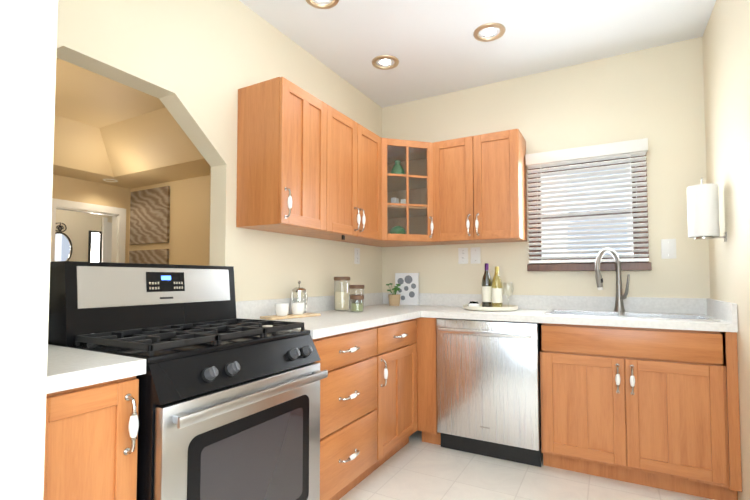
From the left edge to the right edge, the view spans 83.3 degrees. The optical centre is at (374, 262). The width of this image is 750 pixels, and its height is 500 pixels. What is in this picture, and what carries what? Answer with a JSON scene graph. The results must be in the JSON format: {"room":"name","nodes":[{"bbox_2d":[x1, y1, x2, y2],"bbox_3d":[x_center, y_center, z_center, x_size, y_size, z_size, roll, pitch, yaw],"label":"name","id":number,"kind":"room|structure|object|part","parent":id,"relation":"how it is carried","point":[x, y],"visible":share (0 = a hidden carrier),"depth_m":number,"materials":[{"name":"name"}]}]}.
{"room":"kitchen","nodes":[
{"label":"kitchen","id":0,"kind":"room"},
{"bbox_2d":[0,0,57,499],"bbox_3d":[-1.102,-0.163,1.020,0.870,2.683,0.180,-1,-3,29],"label":"wall","id":1,"kind":"structure","parent":0,"point":[28,39],"depth_m":0.84,"materials":[{"name":"paint"}]},
{"bbox_2d":[55,209,111,261],"bbox_3d":[-4.705,-0.019,6.302,0.100,2.800,3.200,-1,-3,29],"label":"wall","id":2,"kind":"structure","parent":0,"point":[79,225],"depth_m":6.48,"materials":[{"name":"paint"}]},
{"bbox_2d":[55,222,72,260],"bbox_3d":[-4.670,-0.201,6.243,0.022,0.780,0.348,-1,-3,29],"label":"mirror","id":3,"kind":"object","parent":2,"relation":"attached to","point":[63,248],"visible":0.48,"depth_m":6.29,"materials":[{"name":"white mirror"}]},
{"bbox_2d":[88,230,101,261],"bbox_3d":[-4.428,-0.184,6.670,0.030,0.620,0.180,-1,-3,29],"label":"window","id":4,"kind":"structure","parent":2,"relation":"in","point":[94,245],"depth_m":6.66,"materials":[{"name":"white glass"}]},
{"bbox_2d":[101,217,111,262],"bbox_3d":[-4.156,0.352,7.121,0.048,2.117,0.890,-1,-3,29],"label":"hall door","id":5,"kind":"structure","parent":2,"relation":"in","point":[106,242],"depth_m":6.79,"materials":[{"name":"white wood"}]},
{"bbox_2d":[52,174,129,262],"bbox_3d":[-4.646,-0.121,3.651,0.120,2.800,5.220,-1,-3,29],"label":"wall","id":6,"kind":"structure","parent":0,"point":[75,190],"depth_m":5.43,"materials":[{"name":"paint"}]},
{"bbox_2d":[50,198,125,262],"bbox_3d":[-3.683,0.300,5.349,0.140,2.090,0.930,-1,-3,29],"label":"door frame","id":7,"kind":"structure","parent":6,"relation":"attached to","point":[118,215],"depth_m":5.58,"materials":[{"name":"white wood"}]},
{"bbox_2d":[53,58,210,188],"bbox_3d":[-3.261,-1.359,3.720,5.480,0.520,6.600,-1,-3,29],"label":"ceiling","id":8,"kind":"structure","parent":0,"point":[125,136],"depth_m":4.49,"materials":[{"name":"paint"}]},
{"bbox_2d":[129,175,209,265],"bbox_3d":[-1.668,-0.073,4.894,3.880,2.800,0.155,-1,-3,29],"label":"wall","id":9,"kind":"structure","parent":0,"point":[189,235],"depth_m":5.36,"materials":[{"name":"paint"}]},
{"bbox_3d":[-2.982,0.195,5.545,0.800,0.715,0.034,-1,-3,29],"label":"picture","id":10,"kind":"part","parent":9,"relation":"part of"},
{"bbox_3d":[-2.982,-0.607,5.575,0.800,0.720,0.034,-1,-3,29],"label":"picture","id":11,"kind":"part","parent":9,"relation":"part of"},
{"bbox_2d":[209,170,210,265],"bbox_3d":[-0.446,-0.142,3.104,0.004,2.800,1.860,-1,-3,29],"label":"wall","id":12,"kind":"structure","parent":0,"point":[210,203],"depth_m":2.30,"materials":[{"name":"paint"}]},
{"bbox_2d":[56,0,381,300],"bbox_3d":[-0.622,-0.100,2.657,0.120,2.683,3.330,-1,-3,29],"label":"wall","id":13,"kind":"structure","parent":0,"point":[193,66],"depth_m":2.26,"materials":[{"name":"paint"}]},
{"bbox_2d":[236,77,331,236],"bbox_3d":[-0.505,-0.567,2.429,0.318,0.762,0.455,-1,-3,29],"label":"upper cabinet","id":14,"kind":"object","parent":13,"relation":"attached to","point":[310,165],"depth_m":2.25,"materials":[{"name":"brown wood"}]},
{"bbox_2d":[236,293,382,318],"bbox_3d":[-0.372,0.287,2.944,0.020,0.099,1.835,-1,-3,29],"label":"backsplash","id":15,"kind":"structure","parent":13,"relation":"attached to","point":[243,308],"depth_m":2.62,"materials":[{"name":"white stone"}]},
{"bbox_2d":[311,100,391,244],"bbox_3d":[-0.248,-0.550,2.862,0.348,0.762,0.791,-1,-3,29],"label":"upper cabinet","id":16,"kind":"object","parent":13,"relation":"attached to","point":[351,155],"depth_m":2.74,"materials":[{"name":"brown wood"}]},
{"bbox_2d":[354,248,359,263],"bbox_3d":[-0.143,-0.051,3.387,0.007,0.128,0.080,-1,-3,29],"label":"electrical outlet","id":17,"kind":"object","parent":13,"relation":"attached to","point":[356,255],"visible":1,"depth_m":3.38,"materials":[{"name":"white plastic"}]},
{"bbox_2d":[384,138,431,240],"bbox_3d":[0.242,-0.564,3.165,0.308,0.708,0.307,-1,-3,29],"label":"upper cabinet","id":18,"kind":"object","parent":13,"relation":"attached to","point":[407,163],"depth_m":3.31,"materials":[{"name":"brown wood"}]},
{"bbox_2d":[239,0,715,107],"bbox_3d":[0.083,-1.540,1.439,2.588,0.100,4.450,-1,-3,29],"label":"ceiling","id":19,"kind":"structure","parent":0,"point":[435,47],"depth_m":2.67,"materials":[{"name":"paint"}]},
{"bbox_2d":[306,0,338,8],"bbox_3d":[-0.292,-1.476,2.314,0.196,0.060,0.196,-1,-3,29],"label":"recessed light","id":20,"kind":"object","parent":19,"relation":"in","point":[333,3],"visible":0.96,"depth_m":2.37,"materials":[{"name":"beige metal"}]},
{"bbox_2d":[372,55,398,69],"bbox_3d":[0.074,-1.449,3.014,0.196,0.060,0.196,-1,-3,29],"label":"recessed light","id":21,"kind":"object","parent":19,"relation":"in","point":[385,62],"visible":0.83,"depth_m":3.00,"materials":[{"name":"beige metal"}]},
{"bbox_2d":[473,23,505,41],"bbox_3d":[0.716,-1.463,2.647,0.196,0.060,0.196,-1,-3,29],"label":"recessed light","id":22,"kind":"object","parent":19,"relation":"in","point":[490,31],"visible":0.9,"depth_m":2.63,"materials":[{"name":"beige metal"}]},
{"bbox_2d":[339,430,713,499],"bbox_3d":[-2.179,1.302,2.901,8.068,0.100,6.800,-1,-3,29],"label":"floor","id":23,"kind":"structure","parent":0,"point":[415,468],"depth_m":2.36,"materials":[{"name":"tile"}]},
{"bbox_2d":[43,377,138,499],"bbox_3d":[-0.993,0.747,1.190,0.618,0.875,0.280,-1,-3,29],"label":"base cabinet","id":24,"kind":"object","parent":23,"relation":"on","point":[91,433],"depth_m":1.08,"materials":[{"name":"brown wood"}]},
{"bbox_2d":[46,345,145,396],"bbox_3d":[-0.984,0.290,1.204,0.638,0.040,0.283,-1,-3,29],"label":"countertop","id":25,"kind":"structure","parent":24,"relation":"on","point":[67,367],"depth_m":1.10,"materials":[{"name":"white stone"}]},
{"bbox_2d":[48,261,327,499],"bbox_3d":[-0.671,0.603,1.614,0.708,1.198,0.738,-1,-3,29],"label":"range","id":26,"kind":"object","parent":23,"relation":"on","point":[229,405],"visible":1,"depth_m":1.46,"materials":[{"name":"black metal"}]},
{"bbox_2d":[313,325,386,499],"bbox_3d":[-0.389,0.789,2.278,0.618,0.875,0.682,-1,-3,29],"label":"base cabinet","id":27,"kind":"object","parent":23,"relation":"on","point":[353,395],"depth_m":2.13,"materials":[{"name":"brown wood"}]},
{"bbox_2d":[243,309,422,340],"bbox_3d":[-0.256,0.340,2.513,0.638,0.040,1.197,-1,-3,29],"label":"countertop","id":28,"kind":"structure","parent":27,"relation":"on","point":[331,322],"depth_m":2.36,"materials":[{"name":"white stone"}]},
{"bbox_2d":[260,313,320,319],"bbox_3d":[-0.481,0.310,2.431,0.116,0.014,0.350,-2,-3,41],"label":"cutting board","id":29,"kind":"object","parent":28,"relation":"on","point":[275,317],"visible":0.96,"depth_m":2.37,"materials":[{"name":"brown wood"}]},
{"bbox_2d":[275,303,288,315],"bbox_3d":[-0.525,0.267,2.383,0.080,0.066,0.080,-1,-3,29],"label":"cup","id":30,"kind":"object","parent":29,"relation":"on","point":[281,309],"visible":1,"depth_m":2.35,"materials":[{"name":"white ceramic"}]},
{"bbox_2d":[291,302,304,314],"bbox_3d":[-0.450,0.270,2.467,0.080,0.066,0.080,-1,-3,29],"label":"cup","id":31,"kind":"object","parent":29,"relation":"on","point":[297,308],"visible":1,"depth_m":2.44,"materials":[{"name":"white ceramic"}]},
{"bbox_2d":[292,281,307,312],"bbox_3d":[-0.462,0.220,2.634,0.089,0.210,0.127,-1,-3,29],"label":"press","id":32,"kind":"object","parent":29,"relation":"on","point":[299,289],"visible":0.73,"depth_m":2.60,"materials":[{"name":"clear glass"}]},
{"bbox_2d":[334,277,349,309],"bbox_3d":[-0.232,0.218,2.966,0.116,0.233,0.116,-1,-3,29],"label":"jar","id":33,"kind":"object","parent":28,"relation":"on","point":[341,301],"visible":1,"depth_m":2.92,"materials":[{"name":"clear glass"}]},
{"bbox_2d":[350,295,363,311],"bbox_3d":[-0.121,0.275,2.833,0.096,0.108,0.096,-1,-3,29],"label":"jar","id":34,"kind":"object","parent":28,"relation":"on","point":[357,307],"visible":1,"depth_m":2.80,"materials":[{"name":"clear glass"}]},
{"bbox_2d":[349,285,363,306],"bbox_3d":[-0.135,0.253,3.088,0.116,0.173,0.116,-1,-3,29],"label":"jar","id":35,"kind":"object","parent":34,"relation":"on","point":[357,287],"visible":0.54,"depth_m":3.04,"materials":[{"name":"clear glass"}]},
{"bbox_2d":[387,317,422,459],"bbox_3d":[-0.110,0.809,2.779,0.618,0.875,0.597,-1,-3,29],"label":"base cabinet","id":36,"kind":"object","parent":23,"relation":"on","point":[404,338],"depth_m":2.69,"materials":[{"name":"brown wood"}]},
{"bbox_2d":[364,305,554,324],"bbox_3d":[0.528,0.364,3.126,1.413,0.040,0.638,-1,-3,29],"label":"countertop","id":37,"kind":"structure","parent":36,"relation":"on","point":[449,311],"depth_m":2.79,"materials":[{"name":"white stone"}]},
{"bbox_2d":[386,283,400,305],"bbox_3d":[0.169,0.265,3.486,0.131,0.184,0.127,-1,-3,29],"label":"potted plant","id":38,"kind":"object","parent":37,"relation":"on","point":[394,299],"visible":1,"depth_m":3.45,"materials":[{"name":"beige ceramic"}]},
{"bbox_2d":[395,273,418,304],"bbox_3d":[0.271,0.225,3.568,0.200,0.270,0.046,-1,-2,24],"label":"picture","id":39,"kind":"object","parent":37,"relation":"on","point":[408,291],"visible":0.96,"depth_m":3.54,"materials":[{"name":"white paper"}]},
{"bbox_2d":[463,304,517,310],"bbox_3d":[0.828,0.325,3.037,0.384,0.030,0.384,-1,-3,29],"label":"tray","id":40,"kind":"object","parent":37,"relation":"on","point":[505,307],"visible":0.9,"depth_m":2.89,"materials":[{"name":"beige ceramic"}]},
{"bbox_2d":[468,301,479,306],"bbox_3d":[0.722,0.309,3.084,0.080,0.047,0.080,0,-2,9],"label":"bowl","id":41,"kind":"object","parent":40,"relation":"on","point":[474,303],"visible":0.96,"depth_m":3.05,"materials":[{"name":"white ceramic"}]},
{"bbox_2d":[482,263,491,306],"bbox_3d":[0.824,0.170,3.108,0.075,0.323,0.075,-1,-3,29],"label":"wine bottle","id":42,"kind":"object","parent":40,"relation":"on","point":[486,290],"visible":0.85,"depth_m":3.08,"materials":[{"name":"black glass"}]},
{"bbox_2d":[492,267,502,306],"bbox_3d":[0.879,0.180,3.042,0.075,0.298,0.075,-1,-3,29],"label":"wine bottle","id":43,"kind":"object","parent":40,"relation":"on","point":[497,297],"visible":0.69,"depth_m":3.02,"materials":[{"name":"yellow glass"}]},
{"bbox_2d":[503,283,513,305],"bbox_3d":[0.947,0.236,2.997,0.076,0.185,0.076,-1,-3,29],"label":"wine glass","id":44,"kind":"object","parent":40,"relation":"on","point":[509,290],"visible":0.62,"depth_m":3.00,"materials":[{"name":"clear glass"}]},
{"bbox_2d":[542,309,720,320],"bbox_3d":[1.536,0.407,2.617,0.875,0.176,0.482,-1,-3,29],"label":"sink","id":45,"kind":"object","parent":37,"relation":"in","point":[650,315],"visible":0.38,"depth_m":2.64,"materials":[{"name":"silver metal"}]},
{"bbox_2d":[595,248,629,311],"bbox_3d":[1.554,0.114,2.761,0.197,0.420,0.203,-1,-3,29],"label":"faucet","id":46,"kind":"object","parent":45,"relation":"on","point":[619,303],"visible":1,"depth_m":2.77,"materials":[{"name":"grey metal"}]},
{"bbox_2d":[437,318,540,466],"bbox_3d":[0.822,0.816,2.896,0.639,0.871,0.648,-1,-3,29],"label":"dishwasher","id":47,"kind":"object","parent":23,"relation":"on","point":[488,391],"visible":0.98,"depth_m":2.65,"materials":[{"name":"silver metal"}]},
{"bbox_2d":[540,349,734,499],"bbox_3d":[1.512,0.888,2.560,0.876,0.699,0.600,-1,-3,29],"label":"base cabinet","id":48,"kind":"object","parent":23,"relation":"on","point":[654,403],"depth_m":2.27,"materials":[{"name":"brown wood"}]},
{"bbox_2d":[540,321,726,364],"bbox_3d":[1.376,0.442,2.332,0.876,0.176,0.038,-1,-3,29],"label":"drawer front","id":49,"kind":"structure","parent":48,"relation":"attached to","point":[565,336],"depth_m":2.28,"materials":[{"name":"brown wood"}]},
{"bbox_2d":[382,37,709,297],"bbox_3d":[1.127,-0.077,3.264,2.588,2.683,0.150,-1,-3,29],"label":"wall","id":50,"kind":"structure","parent":0,"point":[654,96],"depth_m":2.98,"materials":[{"name":"paint"}]},
{"bbox_2d":[424,134,487,244],"bbox_3d":[0.653,-0.535,3.257,0.415,0.762,0.348,-1,-3,29],"label":"upper cabinet","id":51,"kind":"object","parent":50,"relation":"attached to","point":[457,164],"depth_m":3.13,"materials":[{"name":"brown wood"}]},
{"bbox_2d":[458,248,467,263],"bbox_3d":[0.711,-0.052,3.404,0.080,0.128,0.007,-1,-3,29],"label":"electrical outlet","id":52,"kind":"object","parent":50,"relation":"attached to","point":[462,255],"visible":1,"depth_m":3.40,"materials":[{"name":"white plastic"}]},
{"bbox_2d":[470,247,480,263],"bbox_3d":[0.797,-0.054,3.352,0.080,0.128,0.013,-1,-3,29],"label":"switch plate","id":53,"kind":"object","parent":50,"relation":"attached to","point":[475,255],"visible":1,"depth_m":3.35,"materials":[{"name":"white plastic"}]},
{"bbox_2d":[484,129,526,242],"bbox_3d":[0.902,-0.540,3.136,0.377,0.762,0.318,-1,-3,29],"label":"upper cabinet","id":54,"kind":"object","parent":50,"relation":"attached to","point":[505,186],"depth_m":2.98,"materials":[{"name":"brown wood"}]},
{"bbox_2d":[383,293,706,314],"bbox_3d":[1.080,0.296,3.175,2.294,0.099,0.020,-1,-3,29],"label":"backsplash","id":55,"kind":"structure","parent":50,"relation":"attached to","point":[636,304],"depth_m":2.96,"materials":[{"name":"white stone"}]},
{"bbox_2d":[525,138,651,270],"bbox_3d":[1.484,-0.370,2.988,0.774,0.862,0.165,-1,-3,29],"label":"window blind","id":56,"kind":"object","parent":50,"relation":"in","point":[631,154],"depth_m":2.94,"materials":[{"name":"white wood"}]},
{"bbox_2d":[661,239,675,258],"bbox_3d":[1.905,-0.088,2.738,0.080,0.128,0.013,-1,-3,29],"label":"light switch","id":57,"kind":"object","parent":50,"relation":"attached to","point":[668,248],"visible":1,"depth_m":2.74,"materials":[{"name":"white plastic"}]},
{"bbox_2d":[702,0,749,499],"bbox_3d":[1.149,-0.172,0.794,0.150,2.683,4.450,-1,-3,29],"label":"wall","id":58,"kind":"structure","parent":0,"point":[726,52],"depth_m":2.09,"materials":[{"name":"paint"}]},
{"bbox_2d":[687,178,726,241],"bbox_3d":[1.801,-0.284,2.296,0.162,0.353,0.136,-1,-3,29],"label":"paper towel holder","id":59,"kind":"object","parent":58,"relation":"attached to","point":[703,209],"visible":1,"depth_m":2.25,"materials":[{"name":"white paper"}]},
{"bbox_2d":[707,298,737,324],"bbox_3d":[1.920,0.264,2.345,0.020,0.099,0.618,-1,-3,29],"label":"backsplash","id":60,"kind":"structure","parent":58,"relation":"attached to","point":[726,311],"depth_m":2.24,"materials":[{"name":"white stone"}]},
{"label":"outside","id":61,"kind":"structure","parent":0,"visible":0},
{"bbox_2d":[542,167,637,258],"bbox_3d":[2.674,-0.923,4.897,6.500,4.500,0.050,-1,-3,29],"label":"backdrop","id":62,"kind":"structure","parent":61,"point":[593,244],"depth_m":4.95,"materials":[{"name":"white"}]}
]}

